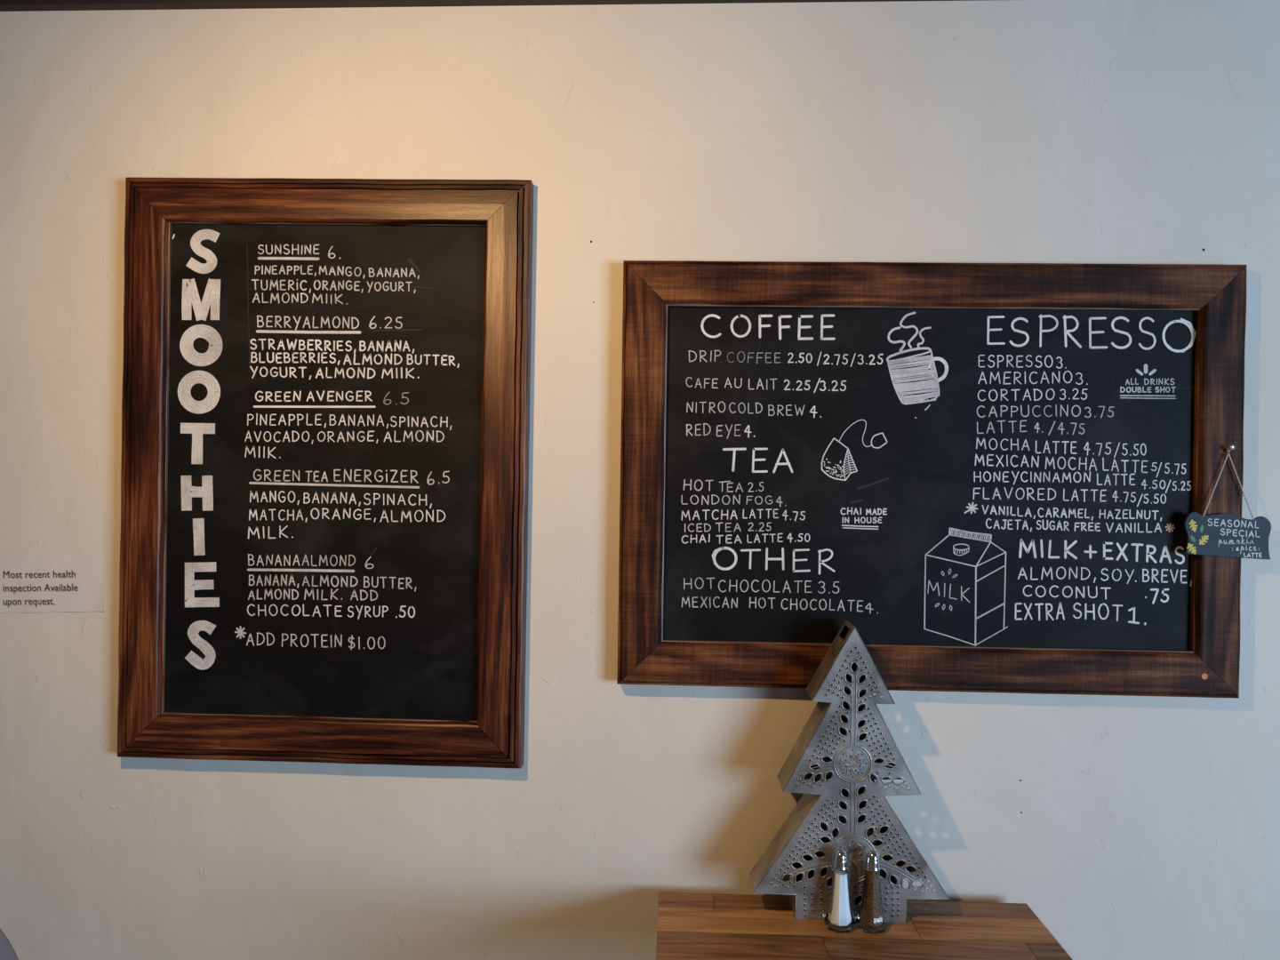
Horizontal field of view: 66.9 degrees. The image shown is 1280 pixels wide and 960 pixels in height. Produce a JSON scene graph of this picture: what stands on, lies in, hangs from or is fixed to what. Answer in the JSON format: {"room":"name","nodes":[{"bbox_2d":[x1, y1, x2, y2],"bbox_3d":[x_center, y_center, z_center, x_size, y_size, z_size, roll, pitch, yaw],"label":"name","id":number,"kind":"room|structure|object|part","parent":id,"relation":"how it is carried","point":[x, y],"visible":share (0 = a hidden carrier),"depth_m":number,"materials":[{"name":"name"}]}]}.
{"room":"eatery","nodes":[
{"label":"eatery","id":0,"kind":"room"},
{"bbox_2d":[0,0,1279,959],"bbox_3d":[0.056,0.075,1.559,5.200,2.800,0.121,1,0,2],"label":"wall","id":1,"kind":"structure","parent":0,"point":[1079,132],"depth_m":1.50,"materials":[{"name":"beige paint"}]},
{"bbox_2d":[0,553,103,613],"bbox_3d":[-0.977,0.164,1.536,0.260,0.100,0.002,1,0,2],"label":"paper note","id":2,"kind":"object","parent":1,"relation":"attached to","point":[28,582],"visible":1,"depth_m":1.53,"materials":[{"name":"grey paper"}]},
{"bbox_2d":[117,177,533,768],"bbox_3d":[-0.490,-0.014,1.501,0.635,0.903,0.034,1,0,2],"label":"menu board","id":3,"kind":"object","parent":1,"relation":"attached to","point":[324,462],"visible":1,"depth_m":1.50,"materials":[{"name":"brown wood"}]},
{"bbox_3d":[-0.497,0.402,1.504,0.632,0.071,0.034,1,0,2],"label":"frame rail","id":4,"kind":"part","parent":3,"relation":"part of","materials":[{"name":"brown wood"}]},
{"bbox_3d":[-0.489,-0.014,1.509,0.505,0.774,0.018,1,0,2],"label":"chalkboard panel","id":5,"kind":"part","parent":3,"relation":"part of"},
{"bbox_3d":[-0.482,-0.429,1.499,0.632,0.071,0.034,1,0,2],"label":"frame rail","id":6,"kind":"part","parent":3,"relation":"part of","materials":[{"name":"brown wood"}]},
{"bbox_2d":[0,0,980,11],"bbox_3d":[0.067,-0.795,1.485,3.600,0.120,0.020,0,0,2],"label":"ceiling","id":7,"kind":"structure","parent":1,"relation":"attached to","point":[5,5],"depth_m":1.50,"materials":[{"name":"white paint"}]},
{"bbox_2d":[616,260,1246,697],"bbox_3d":[0.434,-0.004,1.467,0.929,0.648,0.036,1,0,2],"label":"menu board","id":8,"kind":"object","parent":1,"relation":"attached to","point":[993,473],"visible":1,"depth_m":1.46,"materials":[{"name":"black"}]},
{"bbox_2d":[886,312,948,418],"bbox_3d":[0.419,-0.174,1.466,0.094,0.162,0.001,1,0,2],"label":"mug","id":9,"kind":"object","parent":8,"relation":"on","point":[917,342],"depth_m":1.47,"materials":[{"name":"white paint"}]},
{"bbox_3d":[0.429,0.284,1.469,0.927,0.068,0.034,1,0,2],"label":"frame rail","id":10,"kind":"part","parent":8,"relation":"part of","materials":[{"name":"brown wood"}]},
{"bbox_3d":[0.434,-0.004,1.475,0.803,0.522,0.018,1,0,2],"label":"chalkboard panel","id":11,"kind":"part","parent":8,"relation":"part of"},
{"bbox_3d":[0.438,-0.293,1.466,0.927,0.068,0.034,1,0,2],"label":"frame rail","id":12,"kind":"part","parent":8,"relation":"part of","materials":[{"name":"brown wood"}]},
{"bbox_2d":[1226,444,1234,452],"bbox_3d":[0.869,-0.046,1.429,0.008,0.012,0.015,1,0,2],"label":"pushpin","id":13,"kind":"object","parent":8,"relation":"attached to","point":[1231,447],"visible":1,"depth_m":1.42,"materials":[{"name":"grey metal"}]},
{"bbox_2d":[1184,453,1271,559],"bbox_3d":[0.868,0.038,1.431,0.124,0.156,0.006,1,0,2],"label":"sign","id":14,"kind":"object","parent":13,"relation":"hanging from","point":[1224,534],"visible":1,"depth_m":1.43,"materials":[{"name":"paint"}]},
{"bbox_3d":[0.867,0.082,1.431,0.124,0.068,0.004,1,0,2],"label":"sign panel","id":15,"kind":"part","parent":14,"relation":"part of","materials":[{"name":"paint"}]},
{"bbox_3d":[-0.027,1.433,-0.092,5.200,0.100,3.300,1,0,2],"label":"floor","id":16,"kind":"structure","parent":0,"visible":0},
{"bbox_2d":[0,928,18,959],"bbox_3d":[-0.973,0.927,0.968,0.450,0.870,0.435,1,0,2],"label":"chair","id":17,"kind":"object","parent":16,"relation":"on","point":[7,952],"visible":1,"depth_m":1.17,"materials":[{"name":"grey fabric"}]},
{"bbox_2d":[656,891,1071,959],"bbox_3d":[0.287,1.006,1.169,0.552,0.750,0.592,1,0,2],"label":"dining table","id":18,"kind":"object","parent":16,"relation":"on","point":[692,926],"visible":0.97,"depth_m":1.35,"materials":[{"name":"brown wood"}]},
{"bbox_2d":[824,848,855,933],"bbox_3d":[0.282,0.575,1.364,0.040,0.109,0.040,1,0,-7],"label":"salt shaker","id":19,"kind":"object","parent":18,"relation":"on","point":[838,918],"visible":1,"depth_m":1.35,"materials":[{"name":"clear glass"}]},
{"bbox_3d":[0.282,0.585,1.364,0.040,0.078,0.040,1,0,-6],"label":"glass","id":20,"kind":"part","parent":19,"relation":"part of","materials":[{"name":"clear glass"}]},
{"bbox_3d":[0.281,0.627,1.364,0.040,0.005,0.040,1,0,-6],"label":"glass","id":21,"kind":"part","parent":19,"relation":"part of","materials":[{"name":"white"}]},
{"bbox_2d":[749,620,949,922],"bbox_3d":[0.306,0.421,1.419,0.279,0.423,0.073,1,0,2],"label":"tree","id":22,"kind":"object","parent":18,"relation":"on","point":[842,752],"visible":0.94,"depth_m":1.38,"materials":[{"name":"metal"}]},
{"bbox_3d":[0.307,0.420,1.455,0.278,0.420,0.001,1,0,2],"label":"plate","id":23,"kind":"part","parent":22,"relation":"part of","materials":[{"name":"grey metal"}]},
{"bbox_2d":[856,849,887,934],"bbox_3d":[0.327,0.576,1.363,0.040,0.109,0.040,1,0,-18],"label":"pepper shaker","id":24,"kind":"object","parent":18,"relation":"on","point":[872,920],"visible":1,"depth_m":1.35,"materials":[{"name":"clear glass"}]},
{"bbox_3d":[0.327,0.586,1.363,0.040,0.078,0.040,1,0,-18],"label":"glass","id":25,"kind":"part","parent":24,"relation":"part of","materials":[{"name":"clear glass"}]},
{"bbox_3d":[0.326,0.628,1.363,0.040,0.005,0.040,1,0,-18],"label":"glass","id":26,"kind":"part","parent":24,"relation":"part of","materials":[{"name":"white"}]}
]}

